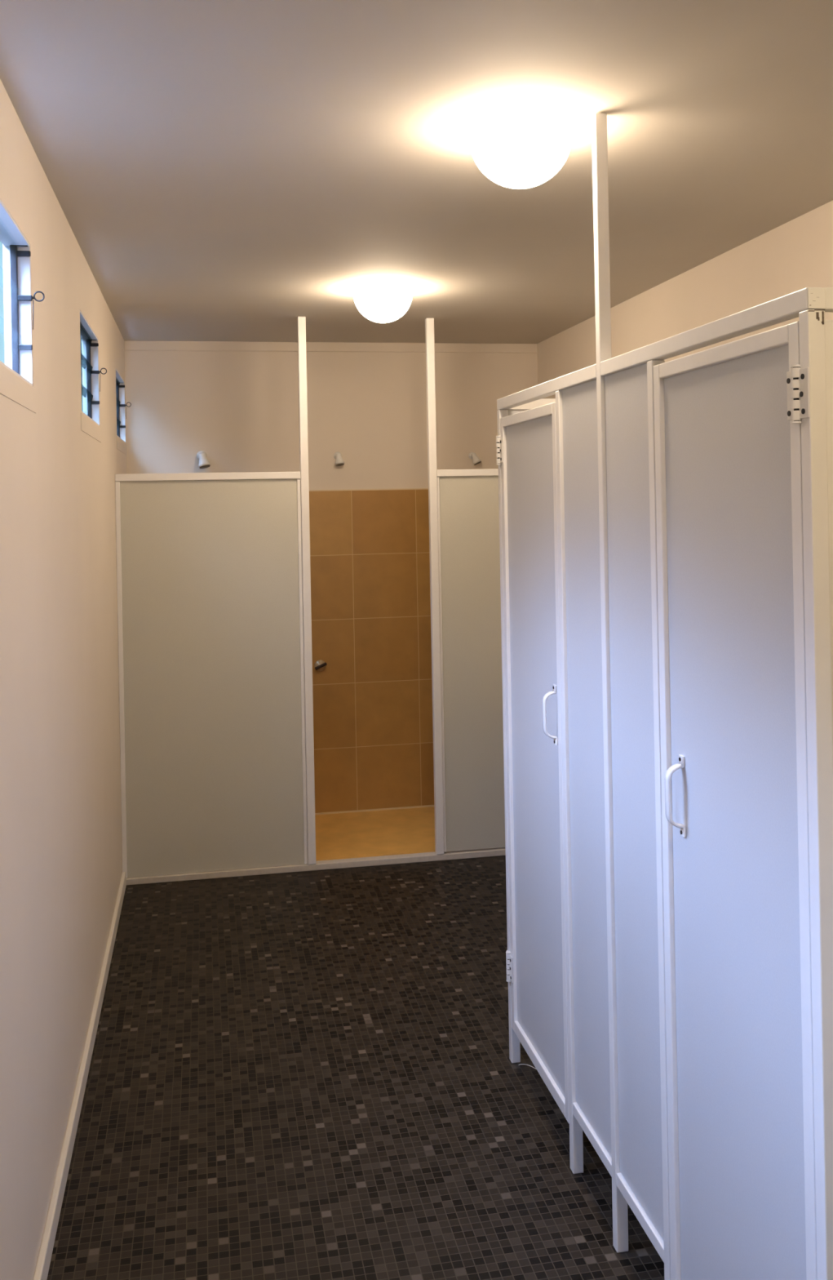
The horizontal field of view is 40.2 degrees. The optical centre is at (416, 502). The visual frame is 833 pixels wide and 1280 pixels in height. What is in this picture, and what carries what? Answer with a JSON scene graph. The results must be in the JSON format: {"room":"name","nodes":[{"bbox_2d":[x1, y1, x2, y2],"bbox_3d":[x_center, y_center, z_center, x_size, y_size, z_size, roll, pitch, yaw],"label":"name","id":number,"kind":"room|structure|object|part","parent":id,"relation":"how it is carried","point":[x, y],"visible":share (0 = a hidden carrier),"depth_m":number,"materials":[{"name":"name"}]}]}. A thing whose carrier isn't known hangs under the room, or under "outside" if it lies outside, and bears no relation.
{"room":"public restroom","nodes":[
{"label":"public restroom","id":0,"kind":"room"},
{"bbox_2d":[0,79,126,1279],"bbox_3d":[-0.786,0.415,2.041,0.060,2.481,7.506,-1,0,-11],"label":"wall","id":1,"kind":"structure","parent":0,"point":[61,850],"depth_m":2.76,"materials":[{"name":"paint"}]},
{"bbox_2d":[0,200,44,413],"bbox_3d":[-0.823,-0.394,2.253,0.087,0.380,0.710,-1,0,-11],"label":"window","id":2,"kind":"structure","parent":1,"relation":"in","point":[17,254],"depth_m":2.55,"materials":[{"name":"glass"}]},
{"bbox_3d":[-0.864,-0.422,2.562,0.004,0.067,0.002,-1,0,-11],"label":"link rod","id":3,"kind":"part","parent":2,"relation":"part of","materials":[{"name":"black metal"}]},
{"bbox_2d":[33,871,126,1279],"bbox_3d":[-0.650,1.622,1.648,0.016,0.062,6.691,-1,0,-11],"label":"baseboard","id":4,"kind":"structure","parent":1,"relation":"attached to","point":[42,1265],"depth_m":2.99,"materials":[{"name":"white paint"}]},
{"bbox_2d":[80,311,106,442],"bbox_3d":[-1.140,-0.419,3.933,0.087,0.387,0.710,-1,0,-11],"label":"window","id":5,"kind":"structure","parent":1,"relation":"in","point":[89,344],"depth_m":4.14,"materials":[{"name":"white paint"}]},
{"bbox_3d":[-1.166,-0.553,3.929,0.032,0.114,0.614,-1,0,-11],"label":"glass blade","id":6,"kind":"part","parent":5,"relation":"part of","materials":[{"name":"clear glass"}]},
{"bbox_3d":[-1.164,-0.447,3.929,0.032,0.114,0.614,-1,0,-11],"label":"glass blade","id":7,"kind":"part","parent":5,"relation":"part of","materials":[{"name":"clear glass"}]},
{"bbox_3d":[-1.162,-0.342,3.929,0.032,0.114,0.614,-1,0,-11],"label":"glass blade","id":8,"kind":"part","parent":5,"relation":"part of","materials":[{"name":"clear glass"}]},
{"bbox_2d":[115,368,131,454],"bbox_3d":[-1.417,-0.420,5.402,0.087,0.366,0.658,-1,0,-11],"label":"window","id":9,"kind":"structure","parent":1,"relation":"in","point":[120,387],"depth_m":5.67,"materials":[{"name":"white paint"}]},
{"bbox_3d":[-1.442,-0.547,5.397,0.030,0.107,0.562,-1,0,-11],"label":"glass blade","id":10,"kind":"part","parent":9,"relation":"part of","materials":[{"name":"clear glass"}]},
{"bbox_3d":[-1.440,-0.449,5.397,0.030,0.107,0.562,-1,0,-11],"label":"glass blade","id":11,"kind":"part","parent":9,"relation":"part of","materials":[{"name":"clear glass"}]},
{"bbox_3d":[-1.438,-0.350,5.397,0.030,0.107,0.562,-1,0,-11],"label":"glass blade","id":12,"kind":"part","parent":9,"relation":"part of","materials":[{"name":"clear glass"}]},
{"bbox_2d":[126,847,506,884],"bbox_3d":[-0.219,1.631,5.161,2.162,0.028,0.050,-1,0,-11],"label":"shower curb","id":13,"kind":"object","parent":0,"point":[426,856],"depth_m":5.11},
{"bbox_2d":[115,316,506,878],"bbox_3d":[-0.241,0.390,5.152,2.160,2.452,0.036,-1,0,-11],"label":"wall","id":14,"kind":"structure","parent":13,"relation":"on","point":[214,570],"depth_m":5.05,"materials":[{"name":"white metal"}]},
{"bbox_3d":[-0.917,-0.114,5.027,0.804,0.032,0.032,-1,0,-11],"label":"rail","id":15,"kind":"part","parent":14,"relation":"part of","materials":[{"name":"white metal"}]},
{"bbox_3d":[-0.901,0.765,5.029,0.802,1.726,0.014,-1,0,-11],"label":"panel","id":16,"kind":"part","parent":14,"relation":"part of","materials":[{"name":"laminate"}]},
{"bbox_3d":[-0.494,0.395,5.104,0.036,2.452,0.036,-1,0,-11],"label":"post","id":17,"kind":"part","parent":14,"relation":"part of","materials":[{"name":"white metal"}]},
{"bbox_3d":[0.083,0.384,5.213,0.036,2.452,0.036,-1,0,-11],"label":"post","id":18,"kind":"part","parent":14,"relation":"part of","materials":[{"name":"white metal"}]},
{"bbox_3d":[0.451,-0.140,5.284,0.732,0.032,0.032,-1,0,-11],"label":"rail","id":19,"kind":"part","parent":14,"relation":"part of","materials":[{"name":"white metal"}]},
{"bbox_3d":[0.467,0.736,5.287,0.730,1.720,0.014,-1,0,-11],"label":"panel","id":20,"kind":"part","parent":14,"relation":"part of","materials":[{"name":"laminate"}]},
{"bbox_2d":[124,350,537,489],"bbox_3d":[-0.362,0.406,6.011,2.362,2.481,0.140,-1,0,-11],"label":"wall","id":21,"kind":"structure","parent":0,"point":[238,408],"depth_m":5.92,"materials":[{"name":"paint"}]},
{"bbox_2d":[196,450,210,468],"bbox_3d":[-1.081,-0.216,5.768,0.069,0.093,0.076,-1,0,-11],"label":"shower","id":22,"kind":"object","parent":21,"relation":"attached to","point":[204,463],"visible":1,"depth_m":5.75,"materials":[{"name":"white plastic"}]},
{"bbox_3d":[-1.073,-0.179,5.760,0.053,0.018,0.053,-1,0,-11],"label":"nozzle plate","id":23,"kind":"part","parent":22,"relation":"part of","materials":[{"name":"brown"}]},
{"bbox_2d":[124,340,537,352],"bbox_3d":[-0.411,-0.809,5.930,2.162,0.049,0.010,-1,0,-11],"label":"trim","id":24,"kind":"structure","parent":21,"relation":"attached to","point":[135,345],"depth_m":5.91,"materials":[{"name":"paint"}]},
{"bbox_2d":[333,452,344,466],"bbox_3d":[-0.401,-0.225,5.904,0.051,0.074,0.061,-1,0,-11],"label":"shower","id":25,"kind":"object","parent":21,"relation":"attached to","point":[340,461],"visible":1,"depth_m":5.89,"materials":[{"name":"white plastic"}]},
{"bbox_2d":[309,488,428,491],"bbox_3d":[-0.396,-0.063,5.929,2.162,0.006,0.012,-1,0,-11],"label":"trim","id":26,"kind":"structure","parent":21,"relation":"attached to","point":[402,488],"depth_m":5.95,"materials":[{"name":"beige tile"}]},
{"bbox_2d":[309,488,434,813],"bbox_3d":[-0.380,0.794,5.929,2.162,1.708,0.012,-1,0,-11],"label":"wall tiles","id":27,"kind":"structure","parent":21,"relation":"attached to","point":[370,557],"depth_m":5.95,"materials":[{"name":"orange tile"}]},
{"bbox_2d":[314,659,327,671],"bbox_3d":[-0.496,0.848,5.885,0.063,0.060,0.031,-1,0,-11],"label":"shower valve","id":28,"kind":"object","parent":27,"relation":"attached to","point":[320,665],"visible":1,"depth_m":5.89,"materials":[{"name":"silver metal"}]},
{"bbox_3d":[-0.494,0.847,5.875,0.062,0.038,0.010,-1,0,-11],"label":"lever","id":29,"kind":"part","parent":28,"relation":"part of","materials":[{"name":"grey metal"}]},
{"bbox_2d":[315,804,434,814],"bbox_3d":[-0.362,1.611,5.918,2.162,0.007,0.010,-1,0,-11],"label":"trim","id":30,"kind":"structure","parent":21,"relation":"attached to","point":[427,806],"depth_m":5.94,"materials":[{"name":"beige tile"}]},
{"bbox_2d":[468,452,481,465],"bbox_3d":[0.313,-0.232,6.040,0.061,0.071,0.058,-1,0,-11],"label":"shower","id":31,"kind":"object","parent":21,"relation":"attached to","point":[476,460],"visible":1,"depth_m":6.03,"materials":[{"name":"white plastic"}]},
{"bbox_2d":[46,806,665,1279],"bbox_3d":[0.370,1.667,2.254,2.362,0.133,7.786,-1,0,-11],"label":"floor","id":32,"kind":"structure","parent":0,"point":[304,1075],"depth_m":3.14,"materials":[{"name":"tile"}]},
{"bbox_2d":[496,113,832,1279],"bbox_3d":[0.853,0.385,2.564,0.968,2.478,1.747,-1,0,-11],"label":"stall","id":33,"kind":"object","parent":32,"relation":"on","point":[666,529],"visible":1,"depth_m":2.11,"materials":[{"name":"white metal"}]},
{"bbox_3d":[0.270,0.682,3.329,0.027,1.904,0.027,-1,0,-11],"label":"post","id":34,"kind":"part","parent":33,"relation":"part of","materials":[{"name":"white metal"}]},
{"bbox_3d":[0.728,0.585,3.415,0.906,1.723,0.014,-1,0,-11],"label":"panel","id":35,"kind":"part","parent":33,"relation":"part of","materials":[{"name":"white laminate"}]},
{"bbox_3d":[0.711,-0.295,3.415,0.906,0.032,0.025,-1,0,-11],"label":"rail","id":36,"kind":"part","parent":33,"relation":"part of","materials":[{"name":"white metal"}]},
{"bbox_3d":[0.321,0.641,3.052,0.026,1.774,0.525,-1,0,-11],"label":"door","id":37,"kind":"part","parent":33,"relation":"part of","materials":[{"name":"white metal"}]},
{"bbox_3d":[0.324,0.639,3.053,0.012,1.717,0.469,-1,0,-11],"label":"door panel","id":38,"kind":"part","parent":33,"relation":"part of","materials":[{"name":"white plastic"}]},
{"bbox_3d":[0.332,0.529,2.826,0.034,0.148,0.018,-1,0,-11],"label":"handle","id":39,"kind":"part","parent":33,"relation":"part of","materials":[{"name":"white metal"}]},
{"bbox_3d":[0.374,0.680,2.778,0.027,1.904,0.027,-1,0,-11],"label":"post","id":40,"kind":"part","parent":33,"relation":"part of","materials":[{"name":"white metal"}]},
{"bbox_3d":[0.402,0.590,2.633,0.014,1.726,0.269,-1,0,-11],"label":"fixed panel","id":41,"kind":"part","parent":33,"relation":"part of","materials":[{"name":"white laminate"}]},
{"bbox_3d":[0.417,1.470,2.632,0.026,0.028,0.269,-1,0,-11],"label":"rail","id":42,"kind":"part","parent":33,"relation":"part of","materials":[{"name":"white metal"}]},
{"bbox_3d":[0.423,0.393,2.486,0.027,2.478,0.027,-1,0,-11],"label":"post","id":43,"kind":"part","parent":33,"relation":"part of","materials":[{"name":"white metal"}]},
{"bbox_3d":[0.456,0.589,2.345,0.014,1.726,0.260,-1,0,-11],"label":"fixed panel","id":44,"kind":"part","parent":33,"relation":"part of","materials":[{"name":"white laminate"}]},
{"bbox_3d":[0.471,1.469,2.345,0.026,0.028,0.260,-1,0,-11],"label":"rail","id":45,"kind":"part","parent":33,"relation":"part of","materials":[{"name":"white metal"}]},
{"bbox_3d":[0.482,0.678,2.203,0.027,1.904,0.027,-1,0,-11],"label":"post","id":46,"kind":"part","parent":33,"relation":"part of","materials":[{"name":"white metal"}]},
{"bbox_3d":[0.410,-0.289,2.485,0.027,0.032,1.744,-1,0,-11],"label":"rail","id":47,"kind":"part","parent":33,"relation":"part of","materials":[{"name":"white metal"}]},
{"bbox_3d":[0.478,0.543,2.101,0.034,0.148,0.018,-1,0,-11],"label":"handle","id":48,"kind":"part","parent":33,"relation":"part of","materials":[{"name":"white metal"}]},
{"bbox_3d":[0.534,0.630,1.921,0.026,1.787,0.541,-1,0,-11],"label":"door","id":49,"kind":"part","parent":33,"relation":"part of","materials":[{"name":"white laminate"}]},
{"bbox_3d":[0.537,0.629,1.922,0.012,1.730,0.485,-1,0,-11],"label":"door panel","id":50,"kind":"part","parent":33,"relation":"part of","materials":[{"name":"white laminate"}]},
{"bbox_3d":[0.588,0.676,1.639,0.027,1.904,0.027,-1,0,-11],"label":"post","id":51,"kind":"part","parent":33,"relation":"part of","materials":[{"name":"white metal"}]},
{"bbox_3d":[0.572,-0.292,1.627,0.026,0.030,0.002,-1,0,-11],"label":"rail","id":52,"kind":"part","parent":33,"relation":"part of","materials":[{"name":"white metal"}]},
{"bbox_3d":[1.029,-0.301,1.726,0.906,0.032,0.025,-1,0,-11],"label":"rail","id":53,"kind":"part","parent":33,"relation":"part of","materials":[{"name":"white metal"}]},
{"bbox_3d":[1.046,0.585,1.726,0.906,1.711,0.014,-1,0,-11],"label":"panel","id":54,"kind":"part","parent":33,"relation":"part of","materials":[{"name":"white laminate"}]},
{"bbox_2d":[0,0,832,343],"bbox_3d":[0.321,-0.897,2.254,2.362,0.100,7.786,-1,0,-11],"label":"ceiling","id":55,"kind":"structure","parent":0,"point":[219,170],"depth_m":2.67,"materials":[{"name":"paint"}]},
{"bbox_2d":[353,283,412,323],"bbox_3d":[-0.131,-0.772,4.466,0.232,0.134,0.232,-1,0,-11],"label":"ceiling lamp","id":56,"kind":"object","parent":55,"relation":"attached to","point":[381,303],"visible":1,"depth_m":4.38,"materials":[{"name":"white glass"}]},
{"bbox_2d":[469,111,573,188],"bbox_3d":[0.236,-0.779,2.569,0.232,0.134,0.232,-1,0,-11],"label":"ceiling lamp","id":57,"kind":"object","parent":55,"relation":"attached to","point":[522,149],"visible":1,"depth_m":2.49,"materials":[{"name":"white glass"}]},
{"bbox_2d":[537,200,832,398],"bbox_3d":[1.437,0.372,2.460,0.140,2.481,7.506,-1,0,-11],"label":"wall","id":58,"kind":"structure","parent":0,"point":[797,255],"depth_m":4.00,"materials":[{"name":"paint"}]}
]}

